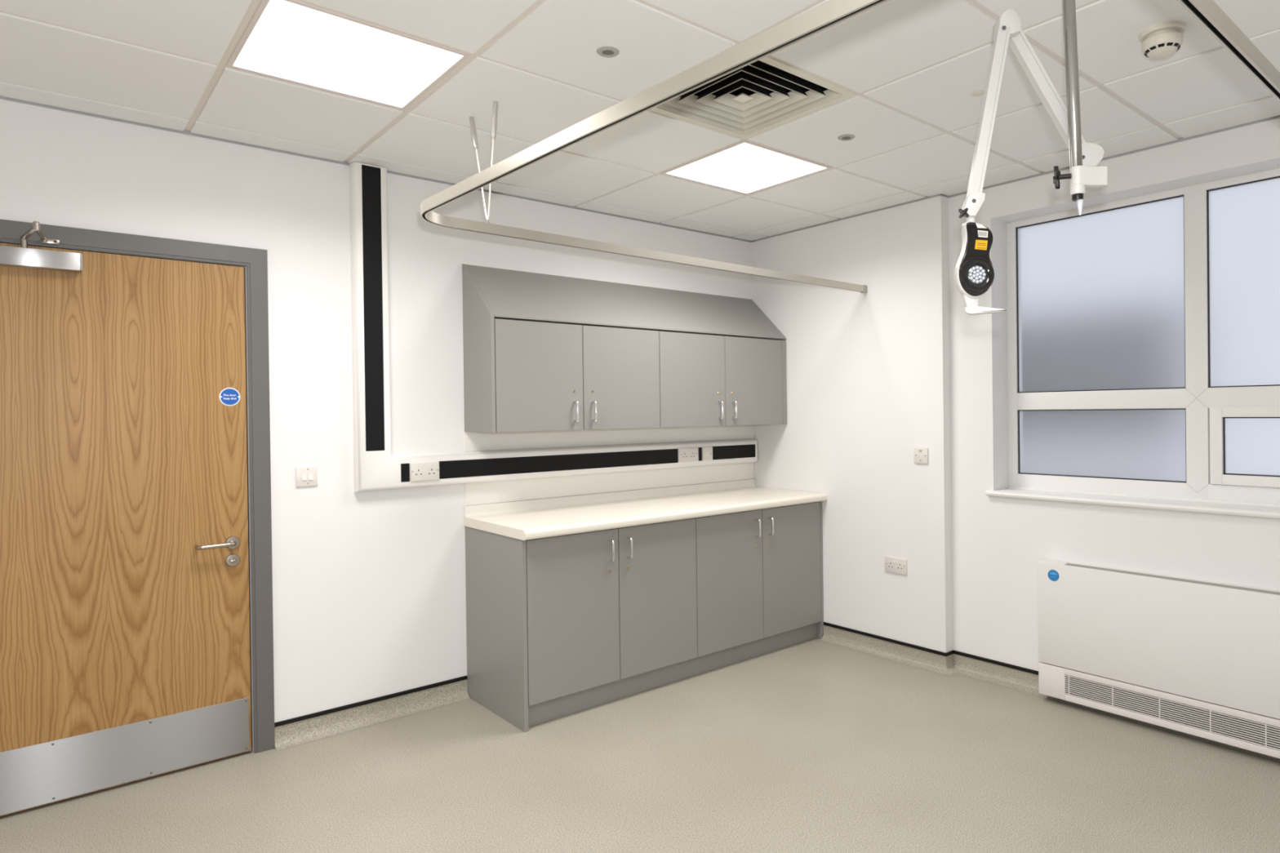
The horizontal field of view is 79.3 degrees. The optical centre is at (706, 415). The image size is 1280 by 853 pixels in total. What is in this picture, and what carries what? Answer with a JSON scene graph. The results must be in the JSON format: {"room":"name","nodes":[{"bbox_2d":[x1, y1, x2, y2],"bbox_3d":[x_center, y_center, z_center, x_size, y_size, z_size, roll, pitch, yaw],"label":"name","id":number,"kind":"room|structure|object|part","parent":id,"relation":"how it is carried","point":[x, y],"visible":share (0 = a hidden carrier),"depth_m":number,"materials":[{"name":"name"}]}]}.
{"room":"hospital treatment room","nodes":[
{"label":"hospital treatment room","id":0,"kind":"room"},
{"bbox_2d":[0,96,754,722],"bbox_3d":[-1.347,0.006,3.829,4.900,2.800,0.150,-1,0,-41],"label":"wall","id":1,"kind":"structure","parent":0,"point":[369,588],"depth_m":3.45,"materials":[{"name":"white paint"}]},
{"bbox_2d":[0,218,275,816],"bbox_3d":[-2.212,0.362,2.853,1.090,2.120,0.372,-1,0,-41],"label":"door","id":2,"kind":"structure","parent":1,"relation":"in","point":[136,627],"depth_m":2.95,"materials":[{"name":"brown wood"}]},
{"bbox_3d":[-2.333,-0.624,2.669,0.072,0.058,0.247,-1,0,-41],"label":"closer arm","id":3,"kind":"part","parent":2,"relation":"part of","materials":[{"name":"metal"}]},
{"bbox_3d":[-2.256,1.296,2.917,0.912,0.222,0.002,-1,0,-41],"label":"kick plate","id":4,"kind":"part","parent":2,"relation":"part of","materials":[{"name":"metal"}]},
{"bbox_3d":[-1.982,0.525,3.123,0.163,0.053,0.061,-1,0,-41],"label":"handle","id":5,"kind":"part","parent":2,"relation":"part of","materials":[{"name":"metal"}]},
{"bbox_2d":[295,466,317,486],"bbox_3d":[-1.749,0.265,3.366,0.086,0.086,0.013,-1,0,-41],"label":"light switch","id":6,"kind":"object","parent":1,"relation":"attached to","point":[304,476],"visible":1,"depth_m":3.36,"materials":[{"name":"white plastic"}]},
{"bbox_2d":[274,675,470,751],"bbox_3d":[-1.507,1.358,3.548,0.861,0.103,0.050,-1,0,-41],"label":"baseboard","id":7,"kind":"structure","parent":1,"relation":"attached to","point":[289,733],"depth_m":3.52,"materials":[{"name":"plastic"}]},
{"bbox_2d":[349,162,757,492],"bbox_3d":[-0.639,-0.416,4.316,2.546,1.490,0.053,-1,0,-41],"label":"cable trunking","id":8,"kind":"object","parent":1,"relation":"attached to","point":[375,468],"visible":1,"depth_m":3.55,"materials":[{"name":"white plastic"}]},
{"bbox_2d":[409,462,439,481],"bbox_3d":[-1.339,0.265,3.658,0.138,0.084,0.010,-1,0,-41],"label":"double socket","id":9,"kind":"object","parent":8,"relation":"attached to","point":[418,471],"visible":1,"depth_m":3.65,"materials":[{"name":"white plastic"}]},
{"bbox_2d":[678,447,698,462],"bbox_3d":[-0.110,0.240,4.737,0.158,0.084,0.010,-1,0,-41],"label":"double socket","id":10,"kind":"object","parent":8,"relation":"attached to","point":[685,455],"visible":1,"depth_m":4.73,"materials":[{"name":"white plastic"}]},
{"bbox_2d":[702,446,712,460],"bbox_3d":[0.008,0.238,4.840,0.082,0.084,0.011,-1,0,-41],"label":"fused spur","id":11,"kind":"object","parent":8,"relation":"attached to","point":[707,452],"visible":1,"depth_m":4.83,"materials":[{"name":"white plastic"}]},
{"bbox_2d":[462,263,660,432],"bbox_3d":[-0.725,-0.348,4.044,0.999,0.841,0.349,-1,0,-41],"label":"upper cabinet","id":12,"kind":"object","parent":1,"relation":"attached to","point":[520,375],"visible":1,"depth_m":3.84,"materials":[{"name":"grey laminate"}]},
{"bbox_3d":[-1.106,-0.342,3.734,0.018,0.841,0.311,-1,0,-41],"label":"panel","id":13,"kind":"part","parent":12,"relation":"part of","materials":[{"name":"grey laminate"}]},
{"bbox_3d":[-0.818,-0.194,3.791,0.479,0.536,0.018,-1,0,-41],"label":"door","id":14,"kind":"part","parent":12,"relation":"part of","materials":[{"name":"grey laminate"}]},
{"bbox_3d":[-0.658,-0.024,3.895,0.013,0.110,0.039,-1,0,-41],"label":"handle","id":15,"kind":"part","parent":12,"relation":"part of","materials":[{"name":"silver metal"}]},
{"bbox_3d":[-0.576,-0.025,3.967,0.013,0.110,0.039,-1,0,-41],"label":"handle","id":16,"kind":"part","parent":12,"relation":"part of","materials":[{"name":"silver metal"}]},
{"bbox_3d":[-0.450,-0.200,4.115,0.493,0.536,0.018,-1,0,-41],"label":"door","id":17,"kind":"part","parent":12,"relation":"part of","materials":[{"name":"grey laminate"}]},
{"bbox_2d":[463,425,754,506],"bbox_3d":[-0.444,0.252,4.517,2.036,0.370,0.004,-1,0,-41],"label":"backsplash","id":18,"kind":"structure","parent":1,"relation":"attached to","point":[482,493],"depth_m":4.37,"materials":[{"name":"white"}]},
{"bbox_3d":[-0.446,0.116,4.516,2.036,0.098,0.004,-1,0,-41],"label":"panel","id":19,"kind":"part","parent":18,"relation":"part of","materials":[{"name":"white laminate"}]},
{"bbox_3d":[-0.442,0.382,4.518,2.036,0.110,0.004,-1,0,-41],"label":"panel","id":20,"kind":"part","parent":18,"relation":"part of","materials":[{"name":"white"}]},
{"bbox_2d":[466,264,786,339],"bbox_3d":[-0.345,-0.627,4.403,2.014,0.294,0.312,-1,0,-41],"label":"panel","id":21,"kind":"object","parent":1,"relation":"attached to","point":[509,294],"visible":1,"depth_m":4.25,"materials":[{"name":"grey laminate"}]},
{"bbox_2d":[657,330,786,427],"bbox_3d":[0.041,-0.212,4.715,1.032,0.543,0.349,-1,0,-41],"label":"upper cabinet","id":22,"kind":"object","parent":1,"relation":"attached to","point":[706,380],"visible":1,"depth_m":4.57,"materials":[{"name":"grey laminate"}]},
{"bbox_3d":[-0.077,-0.206,4.442,0.491,0.536,0.018,-1,0,-41],"label":"door","id":23,"kind":"part","parent":22,"relation":"part of","materials":[{"name":"grey laminate"}]},
{"bbox_3d":[0.088,-0.037,4.550,0.013,0.110,0.039,-1,0,-41],"label":"handle","id":24,"kind":"part","parent":22,"relation":"part of","materials":[{"name":"silver metal"}]},
{"bbox_3d":[0.171,-0.038,4.623,0.013,0.110,0.039,-1,0,-41],"label":"handle","id":25,"kind":"part","parent":22,"relation":"part of","materials":[{"name":"silver metal"}]},
{"bbox_3d":[0.297,-0.213,4.770,0.496,0.536,0.018,-1,0,-41],"label":"door","id":26,"kind":"part","parent":22,"relation":"part of","materials":[{"name":"grey laminate"}]},
{"bbox_3d":[0.402,-0.215,5.057,0.037,0.537,0.311,-1,0,-41],"label":"panel","id":27,"kind":"part","parent":22,"relation":"part of","materials":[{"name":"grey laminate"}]},
{"bbox_2d":[0,637,1279,852],"bbox_3d":[0.378,1.435,2.042,5.100,0.080,5.000,-1,0,-41],"label":"floor","id":28,"kind":"structure","parent":0,"point":[815,745],"depth_m":2.91,"materials":[{"name":"plastic"}]},
{"bbox_2d":[465,518,697,732],"bbox_3d":[-0.614,0.970,3.945,1.012,0.853,0.633,-1,0,-41],"label":"base cabinet","id":29,"kind":"object","parent":28,"relation":"on","point":[554,617],"visible":0.98,"depth_m":3.65,"materials":[{"name":"grey"}]},
{"bbox_3d":[-0.999,0.976,3.632,0.020,0.853,0.596,-1,0,-41],"label":"panel","id":30,"kind":"part","parent":29,"relation":"part of","materials":[{"name":"grey laminate"}]},
{"bbox_3d":[-0.614,0.920,3.585,0.491,0.737,0.018,-1,0,-41],"label":"door","id":31,"kind":"part","parent":29,"relation":"part of","materials":[{"name":"grey laminate"}]},
{"bbox_3d":[-0.454,0.648,3.692,0.013,0.109,0.039,-1,0,-41],"label":"handle","id":32,"kind":"part","parent":29,"relation":"part of","materials":[{"name":"silver metal"}]},
{"bbox_3d":[-0.373,0.647,3.762,0.013,0.109,0.039,-1,0,-41],"label":"handle","id":33,"kind":"part","parent":29,"relation":"part of","materials":[{"name":"silver metal"}]},
{"bbox_3d":[-0.241,0.914,3.912,0.492,0.737,0.018,-1,0,-41],"label":"door","id":34,"kind":"part","parent":29,"relation":"part of","materials":[{"name":"grey laminate"}]},
{"bbox_2d":[528,622,816,727],"bbox_3d":[-0.072,1.335,4.113,1.996,0.107,0.018,-1,0,-41],"label":"plinth","id":35,"kind":"object","parent":28,"relation":"on","point":[548,710],"visible":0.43,"depth_m":3.96,"materials":[{"name":"grey laminate"}]},
{"bbox_2d":[695,501,823,657],"bbox_3d":[0.153,0.956,4.618,1.023,0.853,0.633,-1,0,-41],"label":"base cabinet","id":36,"kind":"object","parent":28,"relation":"on","point":[759,572],"visible":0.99,"depth_m":4.37,"materials":[{"name":"grey laminate"}]},
{"bbox_2d":[463,479,827,540],"bbox_3d":[-0.234,0.486,4.277,2.044,0.098,0.636,-1,0,-41],"label":"countertop","id":37,"kind":"structure","parent":36,"relation":"on","point":[531,519],"depth_m":4.09,"materials":[{"name":"white laminate"}]},
{"bbox_3d":[0.132,0.908,4.240,0.494,0.737,0.018,-1,0,-41],"label":"door","id":38,"kind":"part","parent":36,"relation":"part of","materials":[{"name":"grey laminate"}]},
{"bbox_3d":[0.294,0.636,4.348,0.013,0.109,0.039,-1,0,-41],"label":"handle","id":39,"kind":"part","parent":36,"relation":"part of","materials":[{"name":"silver metal"}]},
{"bbox_3d":[0.373,0.634,4.417,0.013,0.109,0.039,-1,0,-41],"label":"handle","id":40,"kind":"part","parent":36,"relation":"part of","materials":[{"name":"silver metal"}]},
{"bbox_3d":[0.509,0.901,4.572,0.502,0.737,0.018,-1,0,-41],"label":"door","id":41,"kind":"part","parent":36,"relation":"part of","materials":[{"name":"grey laminate"}]},
{"bbox_3d":[0.517,0.950,4.963,0.020,0.853,0.596,-1,0,-41],"label":"panel","id":42,"kind":"part","parent":36,"relation":"part of","materials":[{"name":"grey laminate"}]},
{"bbox_2d":[0,0,1279,240],"bbox_3d":[0.246,-1.332,1.874,5.050,0.341,5.200,-1,0,-41],"label":"ceiling","id":43,"kind":"structure","parent":0,"point":[913,67],"depth_m":2.72,"materials":[{"name":"tile"}]},
{"bbox_2d":[226,0,471,110],"bbox_3d":[-1.163,-1.169,2.489,0.580,0.038,0.580,-1,0,-41],"label":"ceiling light panel","id":44,"kind":"object","parent":43,"relation":"attached to","point":[297,42],"visible":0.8,"depth_m":2.45,"materials":[{"name":"beige plastic"}]},
{"bbox_2d":[469,116,478,149],"bbox_3d":[-0.895,-1.090,2.960,0.043,0.130,0.019,0,0,39],"label":"support rod","id":45,"kind":"object","parent":43,"relation":"hanging from","point":[472,121],"depth_m":2.95,"materials":[{"name":"silver metal"}]},
{"bbox_2d":[491,101,497,138],"bbox_3d":[-0.780,-1.091,2.835,0.019,0.130,0.044,-1,0,-34],"label":"support rod","id":46,"kind":"object","parent":43,"relation":"hanging from","point":[495,109],"depth_m":2.83,"materials":[{"name":"silver metal"}]},
{"bbox_2d":[596,46,619,57],"bbox_3d":[-0.312,-1.157,2.442,0.072,0.010,0.072,-1,0,-41],"label":"ceiling sensor","id":47,"kind":"object","parent":43,"relation":"attached to","point":[605,51],"visible":1,"depth_m":2.44,"materials":[{"name":"grey plastic"}]},
{"bbox_2d":[660,139,831,195],"bbox_3d":[0.190,-1.192,3.677,0.580,0.038,0.580,-1,0,-41],"label":"ceiling light panel","id":48,"kind":"object","parent":43,"relation":"attached to","point":[744,166],"visible":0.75,"depth_m":3.65,"materials":[{"name":"beige plastic"}]},
{"bbox_2d":[649,55,857,139],"bbox_3d":[0.134,-1.251,2.830,0.597,0.171,0.597,-1,0,-41],"label":"ceiling vent","id":49,"kind":"object","parent":43,"relation":"in","point":[767,93],"visible":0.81,"depth_m":2.88,"materials":[{"name":"beige metal"}]},
{"bbox_2d":[837,133,854,140],"bbox_3d":[0.590,-1.172,3.233,0.072,0.010,0.072,-1,0,-41],"label":"ceiling sensor","id":50,"kind":"object","parent":43,"relation":"attached to","point":[846,136],"visible":1,"depth_m":3.23,"materials":[{"name":"grey plastic"}]},
{"bbox_2d":[969,90,984,97],"bbox_3d":[0.989,-1.171,2.800,0.052,0.008,0.052,-1,0,-41],"label":"recessed light","id":51,"kind":"object","parent":43,"relation":"in","point":[977,93],"visible":0.98,"depth_m":2.79,"materials":[{"name":"beige plastic"}]},
{"bbox_2d":[954,0,1108,315],"bbox_3d":[0.851,-0.718,2.000,0.410,0.903,0.103,-1,0,-5],"label":"lamp","id":52,"kind":"object","parent":43,"relation":"hanging from","point":[974,272],"visible":1,"depth_m":1.99,"materials":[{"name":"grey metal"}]},
{"bbox_3d":[0.665,-0.524,1.986,0.025,0.025,0.021,-1,0,11],"label":"head knob","id":53,"kind":"part","parent":52,"relation":"part of","materials":[{"name":"black plastic"}]},
{"bbox_3d":[0.723,-0.296,1.994,0.112,0.063,0.033,-1,0,21],"label":"head handle","id":54,"kind":"part","parent":52,"relation":"part of","materials":[{"name":"white plastic"}]},
{"bbox_3d":[0.733,-0.782,1.999,0.114,0.455,0.026,-1,0,0],"label":"arm","id":55,"kind":"part","parent":52,"relation":"part of","materials":[{"name":"white metal"}]},
{"bbox_3d":[0.901,-0.861,2.036,0.223,0.344,0.029,-1,0,-5],"label":"arm","id":56,"kind":"part","parent":52,"relation":"part of","materials":[{"name":"white metal"}]},
{"bbox_3d":[0.926,-0.622,2.000,0.043,0.063,0.063,-1,0,18],"label":"clamp knob","id":57,"kind":"part","parent":52,"relation":"part of","materials":[{"name":"black plastic"}]},
{"bbox_2d":[1138,21,1186,59],"bbox_3d":[1.396,-1.141,2.353,0.124,0.075,0.124,-1,0,-41],"label":"smoke detector","id":58,"kind":"object","parent":43,"relation":"attached to","point":[1161,40],"visible":1,"depth_m":2.32,"materials":[{"name":"beige plastic"}]},
{"bbox_2d":[751,115,1279,671],"bbox_3d":[2.047,-0.033,3.448,0.300,2.800,4.900,-1,0,-41],"label":"wall","id":59,"kind":"structure","parent":0,"point":[900,366],"depth_m":4.15,"materials":[{"name":"white paint"}]},
{"bbox_2d":[884,555,906,574],"bbox_3d":[1.070,0.845,4.341,0.012,0.086,0.146,-1,0,-41],"label":"double socket","id":60,"kind":"object","parent":59,"relation":"attached to","point":[894,565],"visible":1,"depth_m":4.33,"materials":[{"name":"white plastic"}]},
{"bbox_2d":[914,447,928,463],"bbox_3d":[1.177,0.217,4.209,0.010,0.086,0.086,-1,0,-41],"label":"wall plate","id":61,"kind":"object","parent":59,"relation":"attached to","point":[921,455],"visible":1,"depth_m":4.20,"materials":[{"name":"white plastic"}]},
{"bbox_2d":[819,622,1279,761],"bbox_3d":[2.157,1.315,3.139,0.122,0.103,4.300,-1,0,-41],"label":"baseboard","id":62,"kind":"structure","parent":59,"relation":"attached to","point":[951,663],"depth_m":4.12,"materials":[{"name":"plastic"}]},
{"bbox_2d":[1037,559,1279,758],"bbox_3d":[2.095,1.033,3.217,0.103,0.668,1.387,-1,0,-41],"label":"radiator","id":63,"kind":"object","parent":59,"relation":"attached to","point":[1199,658],"visible":1,"depth_m":3.29,"materials":[{"name":"white metal"}]},
{"bbox_3d":[2.098,1.259,3.219,0.102,0.151,1.387,-1,0,-41],"label":"panel","id":64,"kind":"part","parent":63,"relation":"part of","materials":[{"name":"white metal"}]},
{"bbox_2d":[1064,675,1279,750],"bbox_3d":[2.068,1.260,3.192,0.019,0.112,1.157,-1,0,-41],"label":"grille","id":65,"kind":"object","parent":63,"relation":"attached to","point":[1238,728],"depth_m":3.26,"materials":[{"name":"grey metal"}]},
{"bbox_2d":[1067,563,1279,595],"bbox_3d":[2.087,0.709,3.212,0.055,0.019,1.155,-1,0,-41],"label":"grille","id":66,"kind":"object","parent":63,"relation":"attached to","point":[1183,584],"depth_m":3.31,"materials":[{"name":"grey metal"}]}
]}

